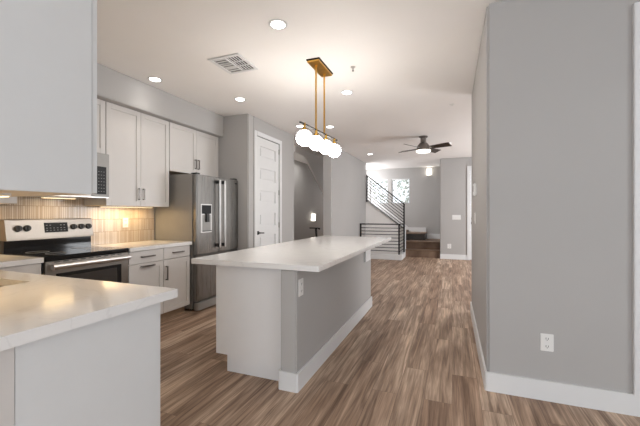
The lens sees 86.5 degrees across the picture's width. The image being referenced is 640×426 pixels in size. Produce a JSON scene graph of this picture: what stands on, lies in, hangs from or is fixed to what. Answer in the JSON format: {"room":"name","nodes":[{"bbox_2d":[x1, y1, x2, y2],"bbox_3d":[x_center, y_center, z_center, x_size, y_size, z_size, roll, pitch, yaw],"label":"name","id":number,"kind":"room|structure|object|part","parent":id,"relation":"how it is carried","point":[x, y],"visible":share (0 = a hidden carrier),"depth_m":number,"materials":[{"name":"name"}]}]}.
{"room":"kitchen","nodes":[
{"label":"kitchen","id":0,"kind":"room"},
{"bbox_2d":[154,174,169,239],"bbox_3d":[-2.826,-0.120,3.372,0.130,2.800,4.640,0,0,21],"label":"wall","id":1,"kind":"structure","parent":0,"point":[169,174],"depth_m":4.65,"materials":[{"name":"beige paint"}]},
{"bbox_2d":[0,197,16,203],"bbox_3d":[-2.857,-0.637,2.580,0.385,1.115,0.780,0,0,21],"label":"upper cabinet","id":2,"kind":"object","parent":1,"relation":"attached to","point":[3,200],"visible":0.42,"depth_m":2.83,"materials":[{"name":"white wood"}]},
{"bbox_2d":[0,196,153,245],"bbox_3d":[-1.689,0.103,2.820,2.390,0.526,2.964,0,0,21],"label":"backsplash","id":3,"kind":"structure","parent":1,"relation":"attached to","point":[107,222],"depth_m":3.88,"materials":[{"name":"tile"}]},
{"bbox_2d":[123,218,127,227],"bbox_3d":[-2.413,0.120,4.220,0.009,0.118,0.078,0,0,21],"label":"wall outlet","id":4,"kind":"object","parent":3,"relation":"attached to","point":[125,220],"visible":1,"depth_m":4.22,"materials":[{"name":"white plastic"}]},
{"bbox_2d":[97,99,104,153],"bbox_3d":[-2.589,-0.910,3.321,0.350,0.570,0.785,0,0,21],"label":"upper cabinet","id":5,"kind":"object","parent":1,"relation":"attached to","point":[100,103],"visible":0.17,"depth_m":3.57,"materials":[{"name":"white wood"}]},
{"bbox_2d":[29,153,108,198],"bbox_3d":[-2.540,-0.389,3.302,0.435,0.462,0.782,0,0,21],"label":"microwave oven","id":6,"kind":"object","parent":5,"relation":"attached to","point":[102,159],"visible":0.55,"depth_m":3.52,"materials":[{"name":"metal"}]},
{"bbox_2d":[40,196,75,198],"bbox_3d":[-2.578,-0.150,3.361,0.050,0.015,0.300,0,0,21],"label":"light","id":7,"kind":"object","parent":6,"relation":"attached to","point":[40,196],"visible":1,"depth_m":3.35,"materials":[{"name":"white plastic"}]},
{"bbox_3d":[-2.425,-0.393,3.156,0.035,0.455,0.590,0,0,21],"label":"door","id":8,"kind":"part","parent":6,"relation":"part of","materials":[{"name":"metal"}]},
{"bbox_3d":[-2.283,-0.393,3.521,0.035,0.455,0.188,0,0,21],"label":"control panel","id":9,"kind":"part","parent":6,"relation":"part of","materials":[{"name":"silver metal"}]},
{"bbox_2d":[96,166,105,193],"bbox_3d":[-2.268,-0.338,3.509,0.004,0.285,0.130,0,0,21],"label":"control panel","id":10,"kind":"object","parent":6,"relation":"in","point":[101,170],"depth_m":3.52,"materials":[{"name":"black plastic"}]},
{"bbox_2d":[84,101,168,206],"bbox_3d":[-2.272,-0.637,4.089,0.385,1.115,0.868,0,0,21],"label":"upper cabinet","id":11,"kind":"object","parent":1,"relation":"attached to","point":[136,143],"visible":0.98,"depth_m":3.98,"materials":[{"name":"white wood"}]},
{"bbox_3d":[-2.212,-0.635,3.834,0.020,1.111,0.430,0,0,21],"label":"door","id":12,"kind":"part","parent":11,"relation":"part of","materials":[{"name":"white wood"}]},
{"bbox_2d":[99,206,152,207],"bbox_3d":[-2.326,-0.072,4.121,0.030,0.015,0.700,0,0,21],"label":"light","id":13,"kind":"object","parent":11,"relation":"attached to","point":[99,206],"visible":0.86,"depth_m":4.08,"materials":[{"name":"white plastic"}]},
{"bbox_3d":[-2.055,-0.635,4.238,0.020,1.111,0.430,0,0,21],"label":"door","id":14,"kind":"part","parent":11,"relation":"part of","materials":[{"name":"white wood"}]},
{"bbox_2d":[169,122,217,176],"bbox_3d":[-1.931,-0.875,4.966,0.385,0.640,0.998,0,0,21],"label":"upper cabinet","id":15,"kind":"object","parent":1,"relation":"attached to","point":[190,150],"visible":0.81,"depth_m":4.83,"materials":[{"name":"white wood"}]},
{"bbox_3d":[-1.884,-0.873,4.680,0.020,0.636,0.496,0,0,21],"label":"door","id":16,"kind":"part","parent":15,"relation":"part of","materials":[{"name":"white wood"}]},
{"bbox_3d":[-1.704,-0.873,5.145,0.020,0.636,0.496,0,0,21],"label":"door","id":17,"kind":"part","parent":15,"relation":"part of","materials":[{"name":"white wood"}]},
{"bbox_2d":[218,114,293,249],"bbox_3d":[-1.551,-0.120,6.229,1.600,2.800,1.610,0,0,21],"label":"wall","id":18,"kind":"structure","parent":0,"point":[236,148],"depth_m":5.30,"materials":[{"name":"beige paint"}]},
{"bbox_2d":[254,130,281,247],"bbox_3d":[-0.874,-0.013,5.756,0.094,2.585,0.910,0,0,21],"label":"door","id":19,"kind":"structure","parent":18,"relation":"in","point":[267,154],"depth_m":5.75,"materials":[{"name":"white paint"}]},
{"bbox_3d":[-0.900,-0.995,5.767,0.027,0.190,0.524,0,0,21],"label":"panel","id":20,"kind":"part","parent":19,"relation":"part of","materials":[{"name":"white paint"}]},
{"bbox_3d":[-0.900,-0.630,5.767,0.027,0.200,0.524,0,0,21],"label":"panel","id":21,"kind":"part","parent":19,"relation":"part of","materials":[{"name":"white paint"}]},
{"bbox_3d":[-0.900,-0.266,5.767,0.027,0.199,0.524,0,0,21],"label":"panel","id":22,"kind":"part","parent":19,"relation":"part of","materials":[{"name":"white paint"}]},
{"bbox_3d":[-0.900,0.108,5.767,0.027,0.216,0.524,0,0,21],"label":"panel","id":23,"kind":"part","parent":19,"relation":"part of","materials":[{"name":"white paint"}]},
{"bbox_3d":[-0.900,0.473,5.767,0.027,0.214,0.524,0,0,21],"label":"panel","id":24,"kind":"part","parent":19,"relation":"part of","materials":[{"name":"white paint"}]},
{"bbox_2d":[97,0,505,169],"bbox_3d":[1.181,-1.570,4.423,8.200,0.100,17.300,0,0,21],"label":"ceiling","id":25,"kind":"structure","parent":0,"point":[412,60],"depth_m":3.39,"materials":[{"name":"paint"}]},
{"bbox_2d":[147,76,162,81],"bbox_3d":[-1.872,-1.516,3.857,0.156,0.009,0.156,0,0,21],"label":"recessed light","id":26,"kind":"object","parent":25,"relation":"in","point":[151,78],"visible":1,"depth_m":3.85,"materials":[{"name":"white paint"}]},
{"bbox_2d":[97,63,223,136],"bbox_3d":[-2.425,-1.357,3.610,0.445,0.325,3.905,0,0,21],"label":"soffit","id":27,"kind":"structure","parent":25,"relation":"attached to","point":[114,87],"depth_m":4.09,"materials":[{"name":"beige paint"}]},
{"bbox_2d":[208,53,258,73],"bbox_3d":[-0.876,-1.514,3.464,0.360,0.012,0.375,0,0,21],"label":"ceiling vent","id":28,"kind":"object","parent":25,"relation":"in","point":[235,63],"visible":1,"depth_m":3.45,"materials":[{"name":"white metal"}]},
{"bbox_2d":[234,97,245,100],"bbox_3d":[-1.067,-1.516,4.533,0.156,0.009,0.156,0,0,21],"label":"recessed light","id":29,"kind":"object","parent":25,"relation":"in","point":[236,98],"visible":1,"depth_m":4.53,"materials":[{"name":"white paint"}]},
{"bbox_2d":[268,19,287,29],"bbox_3d":[-0.338,-1.516,2.735,0.156,0.009,0.156,0,0,21],"label":"recessed light","id":30,"kind":"object","parent":25,"relation":"in","point":[278,24],"visible":1,"depth_m":2.73,"materials":[{"name":"white paint"}]},
{"bbox_2d":[295,57,341,157],"bbox_3d":[0.005,-1.073,3.538,0.165,0.894,0.883,0,0,24],"label":"pendant light","id":31,"kind":"object","parent":25,"relation":"hanging from","point":[304,138],"visible":1,"depth_m":3.44,"materials":[{"name":"aged brass"},{"name":"white frosted glass"}]},
{"bbox_3d":[-0.148,-0.707,3.216,0.151,0.151,0.151,0,0,21],"label":"globe","id":32,"kind":"part","parent":31,"relation":"part of"},
{"bbox_3d":[-0.041,-1.166,3.445,0.032,0.652,0.032,0,0,21],"label":"rod","id":33,"kind":"part","parent":31,"relation":"part of","materials":[{"name":"gold metal"}]},
{"bbox_3d":[-0.038,-0.707,3.447,0.151,0.151,0.151,0,0,21],"label":"globe","id":34,"kind":"part","parent":31,"relation":"part of"},
{"bbox_3d":[0.046,-1.166,3.668,0.032,0.652,0.032,0,0,21],"label":"rod","id":35,"kind":"part","parent":31,"relation":"part of","materials":[{"name":"gold metal"}]},
{"bbox_3d":[0.064,-0.707,3.660,0.151,0.151,0.151,0,0,21],"label":"globe","id":36,"kind":"part","parent":31,"relation":"part of"},
{"bbox_3d":[0.161,-0.707,3.864,0.151,0.151,0.151,0,0,21],"label":"globe","id":37,"kind":"part","parent":31,"relation":"part of"},
{"bbox_2d":[341,90,352,93],"bbox_3d":[0.339,-1.516,4.271,0.156,0.009,0.156,0,0,21],"label":"recessed light","id":38,"kind":"object","parent":25,"relation":"in","point":[343,91],"visible":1,"depth_m":4.26,"materials":[{"name":"white paint"}]},
{"bbox_2d":[398,135,450,152],"bbox_3d":[2.051,-1.355,6.754,0.898,0.330,0.868,0,0,3],"label":"ceiling fan","id":39,"kind":"object","parent":25,"relation":"attached to","point":[423,147],"visible":1,"depth_m":6.65,"materials":[{"name":"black metal"}]},
{"bbox_3d":[2.050,-1.218,6.745,0.276,0.055,0.276,0,0,21],"label":"lamp shade","id":40,"kind":"part","parent":39,"relation":"part of","materials":[{"name":"white glass"}]},
{"bbox_3d":[2.315,-1.285,6.974,0.400,0.054,0.142,0,0,-41],"label":"blade","id":41,"kind":"part","parent":39,"relation":"part of","materials":[{"name":"brown wood"}]},
{"bbox_3d":[2.292,-1.285,6.493,0.142,0.054,0.400,0,0,-44],"label":"blade","id":42,"kind":"part","parent":39,"relation":"part of","materials":[{"name":"brown wood"}]},
{"bbox_2d":[294,160,322,240],"bbox_3d":[-0.529,-0.120,10.423,0.130,2.800,6.950,0,0,21],"label":"wall","id":43,"kind":"structure","parent":0,"point":[308,196],"depth_m":10.53,"materials":[{"name":"beige paint"}]},
{"bbox_2d":[311,214,315,220],"bbox_3d":[-0.211,0.147,10.916,0.105,0.235,0.160,0,0,21],"label":"wall sconce","id":44,"kind":"object","parent":43,"relation":"attached to","point":[313,216],"visible":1,"depth_m":10.87,"materials":[{"name":"white glass"}]},
{"bbox_2d":[294,145,322,192],"bbox_3d":[-0.082,-0.480,8.962,0.040,2.080,4.550,0,0,21],"label":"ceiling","id":45,"kind":"structure","parent":0,"point":[315,162],"depth_m":8.75,"materials":[{"name":"paint"}]},
{"bbox_2d":[332,150,365,236],"bbox_3d":[0.748,-0.120,8.946,0.180,2.800,3.220,0,0,21],"label":"wall","id":46,"kind":"structure","parent":0,"point":[348,172],"depth_m":8.63,"materials":[{"name":"beige paint"}]},
{"bbox_2d":[323,154,331,235],"bbox_3d":[0.162,-0.120,7.438,0.187,2.800,0.015,0,0,21],"label":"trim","id":47,"kind":"structure","parent":46,"relation":"attached to","point":[327,160],"depth_m":7.43,"materials":[{"name":"white paint"}]},
{"bbox_2d":[366,202,402,253],"bbox_3d":[1.951,0.450,10.206,1.150,1.660,0.120,0,0,21],"label":"wall","id":48,"kind":"structure","parent":0,"point":[373,215],"depth_m":10.18,"materials":[{"name":"paint"}]},
{"bbox_2d":[368,201,405,228],"bbox_3d":[1.965,0.030,10.200,1.180,0.900,0.160,0,0,21],"label":"cap","id":49,"kind":"object","parent":48,"relation":"attached to","point":[368,201],"visible":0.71,"depth_m":10.15,"materials":[{"name":"white paint"}]},
{"bbox_2d":[160,257,639,425],"bbox_3d":[1.181,1.330,4.423,8.200,0.100,17.300,0,0,21],"label":"floor","id":50,"kind":"structure","parent":0,"point":[412,359],"depth_m":2.58,"materials":[{"name":"brown wood"}]},
{"bbox_2d":[0,263,40,273],"bbox_3d":[-2.792,0.844,2.333,0.675,0.872,1.228,0,0,21],"label":"base cabinet","id":51,"kind":"object","parent":50,"relation":"on","point":[30,268],"visible":0.09,"depth_m":2.70,"materials":[{"name":"white wood"}]},
{"bbox_2d":[0,254,177,350],"bbox_3d":[-1.920,0.387,1.994,2.547,0.041,1.236,0,0,21],"label":"countertop","id":52,"kind":"structure","parent":51,"relation":"on","point":[33,307],"depth_m":1.42,"materials":[{"name":"white stone"}]},
{"bbox_2d":[0,218,130,282],"bbox_3d":[-2.394,0.669,3.271,0.718,1.222,0.785,0,0,21],"label":"electric range","id":53,"kind":"object","parent":50,"relation":"on","point":[65,247],"visible":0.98,"depth_m":3.23,"materials":[{"name":"metal"}]},
{"bbox_2d":[14,225,31,231],"bbox_3d":[-2.720,0.143,3.116,0.039,0.059,0.130,0,0,21],"label":"knobs","id":54,"kind":"object","parent":53,"relation":"in","point":[17,228],"depth_m":3.12,"materials":[{"name":"plastic"}]},
{"bbox_3d":[-2.673,0.154,3.379,0.120,0.192,0.781,0,0,21],"label":"control panel","id":55,"kind":"part","parent":53,"relation":"part of","materials":[{"name":"metal"}]},
{"bbox_2d":[3,246,128,261],"bbox_3d":[-2.424,0.382,3.282,0.645,0.040,0.785,0,0,21],"label":"cooktop","id":56,"kind":"object","parent":53,"relation":"in","point":[57,253],"depth_m":3.19,"materials":[{"name":"black glass"}]},
{"bbox_2d":[44,222,91,232],"bbox_3d":[-2.578,0.142,3.498,0.050,0.095,0.455,0,0,21],"label":"control panel","id":57,"kind":"object","parent":53,"relation":"in","point":[49,227],"depth_m":3.49,"materials":[{"name":"plastic"}]},
{"bbox_2d":[41,252,123,274],"bbox_3d":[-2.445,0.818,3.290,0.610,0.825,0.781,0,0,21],"label":"handle","id":58,"kind":"object","parent":53,"relation":"in","point":[42,264],"depth_m":2.86,"materials":[{"name":"metal"}]},
{"bbox_3d":[-2.144,0.744,3.174,0.035,0.672,0.773,0,0,21],"label":"oven door","id":59,"kind":"part","parent":53,"relation":"part of","materials":[{"name":"metal"}]},
{"bbox_3d":[-2.094,0.451,3.154,0.074,0.050,0.721,0,0,21],"label":"handle","id":60,"kind":"part","parent":53,"relation":"part of","materials":[{"name":"metal"}]},
{"bbox_2d":[0,303,159,425],"bbox_3d":[-1.223,0.844,1.423,0.770,0.872,0.667,0,0,21],"label":"base cabinet","id":61,"kind":"object","parent":50,"relation":"on","point":[106,372],"visible":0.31,"depth_m":1.28,"materials":[{"name":"white wood"}]},
{"bbox_3d":[-0.931,0.795,1.656,0.381,0.760,0.020,0,0,21],"label":"door","id":62,"kind":"part","parent":61,"relation":"part of","materials":[{"name":"white wood"}]},
{"bbox_2d":[128,245,189,320],"bbox_3d":[-2.117,0.844,4.072,0.675,0.872,0.889,0,0,21],"label":"base cabinet","id":63,"kind":"object","parent":50,"relation":"on","point":[169,267],"visible":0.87,"depth_m":4.02,"materials":[{"name":"white wood"}]},
{"bbox_2d":[92,240,191,251],"bbox_3d":[-2.122,0.387,4.082,0.660,0.041,0.910,0,0,21],"label":"countertop","id":64,"kind":"structure","parent":63,"relation":"on","point":[149,244],"depth_m":3.95,"materials":[{"name":"white stone"}]},
{"bbox_3d":[-1.921,0.478,3.768,0.020,0.133,0.455,0,0,21],"label":"drawer","id":65,"kind":"part","parent":63,"relation":"part of","materials":[{"name":"white wood"}]},
{"bbox_3d":[-1.921,0.864,3.768,0.020,0.623,0.455,0,0,21],"label":"door","id":66,"kind":"part","parent":63,"relation":"part of","materials":[{"name":"white wood"}]},
{"bbox_3d":[-1.801,0.708,4.003,0.036,0.165,0.016,0,0,21],"label":"handle","id":67,"kind":"part","parent":63,"relation":"part of","materials":[{"name":"silver metal"}]},
{"bbox_3d":[-1.761,0.478,4.182,0.020,0.133,0.421,0,0,21],"label":"drawer","id":68,"kind":"part","parent":63,"relation":"part of","materials":[{"name":"white wood"}]},
{"bbox_3d":[-1.761,0.864,4.182,0.020,0.623,0.421,0,0,21],"label":"door","id":69,"kind":"part","parent":63,"relation":"part of","materials":[{"name":"white wood"}]},
{"bbox_2d":[155,172,237,310],"bbox_3d":[-1.720,0.378,4.921,0.772,1.805,0.920,0,0,21],"label":"refrigerator","id":70,"kind":"object","parent":50,"relation":"on","point":[202,210],"visible":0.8,"depth_m":4.54,"materials":[{"name":"metal"}]},
{"bbox_3d":[-1.536,0.020,4.602,0.065,1.050,0.455,0,0,21],"label":"door","id":71,"kind":"part","parent":70,"relation":"part of","materials":[{"name":"metal"}]},
{"bbox_3d":[-1.517,-0.048,4.550,0.004,0.115,0.185,0,0,21],"label":"dispenser panel","id":72,"kind":"part","parent":70,"relation":"part of","materials":[{"name":"black plastic"}]},
{"bbox_3d":[-1.504,0.065,4.545,0.025,0.110,0.055,0,0,21],"label":"dispenser spout","id":73,"kind":"part","parent":70,"relation":"part of","materials":[{"name":"plastic"}]},
{"bbox_3d":[-1.452,0.854,4.817,0.065,0.592,0.916,0,0,21],"label":"freezer drawer","id":74,"kind":"part","parent":70,"relation":"part of","materials":[{"name":"metal"}]},
{"bbox_3d":[-1.389,0.010,4.734,0.020,0.940,0.032,0,0,21],"label":"handle","id":75,"kind":"part","parent":70,"relation":"part of","materials":[{"name":"metal"}]},
{"bbox_3d":[-1.349,0.010,4.836,0.020,0.940,0.032,0,0,21],"label":"handle","id":76,"kind":"part","parent":70,"relation":"part of","materials":[{"name":"metal"}]},
{"bbox_3d":[-1.369,0.020,5.032,0.065,1.050,0.455,0,0,21],"label":"door","id":77,"kind":"part","parent":70,"relation":"part of","materials":[{"name":"metal"}]},
{"bbox_2d":[216,249,371,392],"bbox_3d":[-0.082,0.844,3.682,0.802,0.873,2.424,0,0,21],"label":"kitchen island","id":78,"kind":"object","parent":50,"relation":"on","point":[264,329],"visible":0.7,"depth_m":2.70,"materials":[{"name":"beige paint"}]},
{"bbox_3d":[-0.551,0.844,2.692,0.645,0.873,0.020,0,0,21],"label":"panel","id":79,"kind":"part","parent":78,"relation":"part of","materials":[{"name":"white wood"}]},
{"bbox_2d":[191,236,390,271],"bbox_3d":[0.017,0.386,3.920,1.105,0.040,2.980,0,0,21],"label":"island countertop","id":80,"kind":"structure","parent":78,"relation":"on","point":[314,254],"depth_m":3.00,"materials":[{"name":"white stone"}]},
{"bbox_2d":[298,278,302,296],"bbox_3d":[-0.139,0.545,2.494,0.009,0.125,0.078,0,0,21],"label":"wall outlet","id":81,"kind":"object","parent":78,"relation":"attached to","point":[300,281],"visible":1,"depth_m":2.48,"materials":[{"name":"white plastic"}]},
{"bbox_3d":[0.206,1.212,3.570,0.158,0.135,2.424,0,0,21],"label":"baseboard","id":82,"kind":"part","parent":78,"relation":"part of","materials":[{"name":"white paint"}]},
{"bbox_2d":[310,227,319,236],"bbox_3d":[-0.108,0.796,7.290,0.242,0.968,0.047,0,0,21],"label":"guard rail","id":83,"kind":"object","parent":50,"relation":"on","point":[316,234],"visible":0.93,"depth_m":7.27,"materials":[{"name":"black metal"}]},
{"bbox_2d":[371,229,405,259],"bbox_3d":[1.833,0.880,9.833,1.171,0.800,0.940,0,0,21],"label":"curb","id":84,"kind":"object","parent":50,"relation":"on","point":[402,255],"visible":0.79,"depth_m":9.36,"materials":[{"name":"white paint"}]},
{"bbox_2d":[360,223,403,254],"bbox_3d":[1.782,0.715,9.757,1.140,0.840,0.680,0,0,21],"label":"stair railing","id":85,"kind":"object","parent":84,"relation":"on","point":[361,227],"visible":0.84,"depth_m":9.39,"materials":[{"name":"black metal"}]},
{"bbox_3d":[1.782,0.310,9.757,1.140,0.030,0.680,0,0,21],"label":"rail","id":86,"kind":"part","parent":85,"relation":"part of","materials":[{"name":"black metal"}]},
{"bbox_3d":[2.155,0.730,9.268,0.040,0.810,0.040,0,0,21],"label":"post","id":87,"kind":"part","parent":85,"relation":"part of","materials":[{"name":"black metal"}]},
{"bbox_2d":[366,175,404,251],"bbox_3d":[1.934,0.057,10.094,1.140,2.446,0.040,0,0,21],"label":"stair railing","id":88,"kind":"object","parent":84,"relation":"on","point":[367,176],"visible":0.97,"depth_m":10.06,"materials":[{"name":"black metal"}]},
{"bbox_3d":[1.422,-0.735,10.293,0.040,0.790,0.040,0,0,21],"label":"post","id":89,"kind":"part","parent":88,"relation":"part of","materials":[{"name":"black metal"}]},
{"bbox_3d":[1.934,-0.695,10.094,1.140,0.942,0.040,0,0,21],"label":"rail","id":90,"kind":"part","parent":88,"relation":"part of","materials":[{"name":"black metal"}]},
{"bbox_3d":[2.447,0.510,9.895,0.040,1.540,0.040,0,0,21],"label":"post","id":91,"kind":"part","parent":88,"relation":"part of","materials":[{"name":"black metal"}]},
{"bbox_2d":[405,230,439,257],"bbox_3d":[2.555,0.522,10.757,2.398,1.515,1.585,0,0,21],"label":"staircase","id":92,"kind":"structure","parent":50,"relation":"on","point":[417,243],"depth_m":10.03,"materials":[{"name":"brown wood"}]},
{"bbox_2d":[366,166,439,233],"bbox_3d":[2.238,-0.120,11.816,4.020,2.800,0.150,0,0,21],"label":"wall","id":93,"kind":"structure","parent":0,"point":[423,209],"depth_m":11.33,"materials":[{"name":"beige paint"}]},
{"bbox_2d":[370,179,387,203],"bbox_3d":[2.067,-0.745,11.858,0.630,0.850,0.095,0,0,21],"label":"window","id":94,"kind":"structure","parent":93,"relation":"in","point":[378,180],"depth_m":11.82,"materials":[{"name":"glass"}]},
{"bbox_2d":[372,197,425,231],"bbox_3d":[2.661,0.022,11.552,1.800,1.205,0.025,0,0,21],"label":"skirt board","id":95,"kind":"object","parent":93,"relation":"attached to","point":[411,229],"visible":0.8,"depth_m":11.53,"materials":[{"name":"white paint"}]},
{"bbox_2d":[392,178,409,203],"bbox_3d":[2.757,-0.745,11.591,0.610,0.850,0.095,0,0,21],"label":"window","id":96,"kind":"structure","parent":93,"relation":"in","point":[401,181],"depth_m":11.55,"materials":[{"name":"glass"}]},
{"bbox_2d":[426,169,431,175],"bbox_3d":[3.582,-1.337,11.160,0.160,0.225,0.100,0,0,21],"label":"wall sconce","id":97,"kind":"object","parent":93,"relation":"attached to","point":[429,171],"visible":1,"depth_m":11.13,"materials":[{"name":"white glass"}]},
{"bbox_2d":[427,234,439,238],"bbox_3d":[3.639,0.762,11.184,0.690,0.165,0.015,0,0,21],"label":"baseboard","id":98,"kind":"structure","parent":93,"relation":"attached to","point":[429,236],"depth_m":11.14,"materials":[{"name":"white paint"}]},
{"bbox_2d":[440,157,471,254],"bbox_3d":[5.441,-0.120,9.607,3.810,2.800,1.650,0,0,21],"label":"wall","id":99,"kind":"structure","parent":0,"point":[453,171],"depth_m":9.40,"materials":[{"name":"beige paint"}]},
{"bbox_2d":[440,254,466,259],"bbox_3d":[3.688,1.212,9.395,0.695,0.135,0.015,0,0,21],"label":"baseboard","id":100,"kind":"structure","parent":99,"relation":"attached to","point":[442,256],"depth_m":9.39,"materials":[{"name":"white paint"}]},
{"bbox_2d":[452,215,460,219],"bbox_3d":[3.761,0.124,9.370,0.205,0.111,0.009,0,0,21],"label":"light switch","id":101,"kind":"object","parent":99,"relation":"attached to","point":[454,217],"visible":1,"depth_m":9.37,"materials":[{"name":"white plastic"}]},
{"bbox_2d":[467,166,471,259],"bbox_3d":[4.518,0.000,9.096,1.070,2.560,0.110,0,0,21],"label":"door","id":102,"kind":"structure","parent":99,"relation":"in","point":[469,168],"depth_m":9.25,"materials":[{"name":"white paint"}]},
{"bbox_2d":[472,0,639,392],"bbox_3d":[3.103,-0.120,2.834,3.265,2.800,2.070,0,0,21],"label":"wall","id":103,"kind":"structure","parent":0,"point":[552,91],"depth_m":2.31,"materials":[{"name":"beige paint"}]},
{"bbox_2d":[473,183,476,195],"bbox_3d":[1.603,-0.242,3.524,0.032,0.125,0.130,0,0,21],"label":"thermostat","id":104,"kind":"object","parent":103,"relation":"attached to","point":[474,184],"visible":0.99,"depth_m":3.46,"materials":[{"name":"white plastic"}]},
{"bbox_2d":[540,333,553,351],"bbox_3d":[1.550,0.885,2.322,0.078,0.118,0.009,0,0,21],"label":"wall outlet","id":105,"kind":"object","parent":103,"relation":"attached to","point":[546,340],"visible":1,"depth_m":2.32,"materials":[{"name":"white plastic"}]},
{"bbox_2d":[470,302,639,416],"bbox_3d":[2.114,1.212,3.209,1.181,0.135,2.086,0,0,21],"label":"baseboard","id":106,"kind":"structure","parent":103,"relation":"attached to","point":[613,401],"depth_m":2.29,"materials":[{"name":"white paint"}]},
{"bbox_2d":[632,2,639,395],"bbox_3d":[2.499,-0.025,1.980,1.094,2.590,0.100,0,0,21],"label":"door","id":107,"kind":"structure","parent":103,"relation":"in","point":[636,6],"depth_m":2.13,"materials":[{"name":"white paint"}]},
{"bbox_3d":[-2.241,-0.120,1.371,2.410,2.800,0.135,0,0,21],"label":"wall","id":108,"kind":"structure","parent":0,"visible":0},
{"bbox_2d":[0,0,96,196],"bbox_3d":[-1.951,-0.635,1.566,2.068,1.120,0.428,0,0,21],"label":"upper cabinet","id":109,"kind":"object","parent":108,"relation":"attached to","point":[48,48],"visible":0.98,"depth_m":1.22,"materials":[{"name":"white wood"}]},
{"bbox_2d":[0,193,11,196],"bbox_3d":[-1.869,-0.068,1.541,1.500,0.015,0.030,0,0,21],"label":"light","id":110,"kind":"object","parent":109,"relation":"attached to","point":[1,194],"visible":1,"depth_m":1.27,"materials":[{"name":"white plastic"}]},
{"bbox_3d":[-1.156,-0.635,1.476,0.512,1.110,0.020,0,0,21],"label":"door","id":111,"kind":"part","parent":109,"relation":"part of","materials":[{"name":"white wood"}]},
{"label":"outside","id":112,"kind":"structure","parent":0,"visible":0},
{"bbox_3d":[5.438,1.405,16.769,14.000,0.050,8.800,0,0,21],"label":"floor","id":113,"kind":"structure","parent":112,"visible":0},
{"bbox_2d":[372,181,386,202],"bbox_3d":[2.216,-0.302,14.360,1.506,3.365,0.978,0,0,21],"label":"shrub","id":114,"kind":"object","parent":113,"relation":"on","point":[385,181],"visible":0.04,"depth_m":14.19,"materials":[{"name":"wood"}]},
{"bbox_2d":[393,180,408,201],"bbox_3d":[3.693,-0.299,13.800,1.541,3.358,0.981,0,0,21],"label":"shrub","id":115,"kind":"object","parent":113,"relation":"on","point":[406,183],"visible":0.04,"depth_m":13.77,"materials":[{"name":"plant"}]}
]}

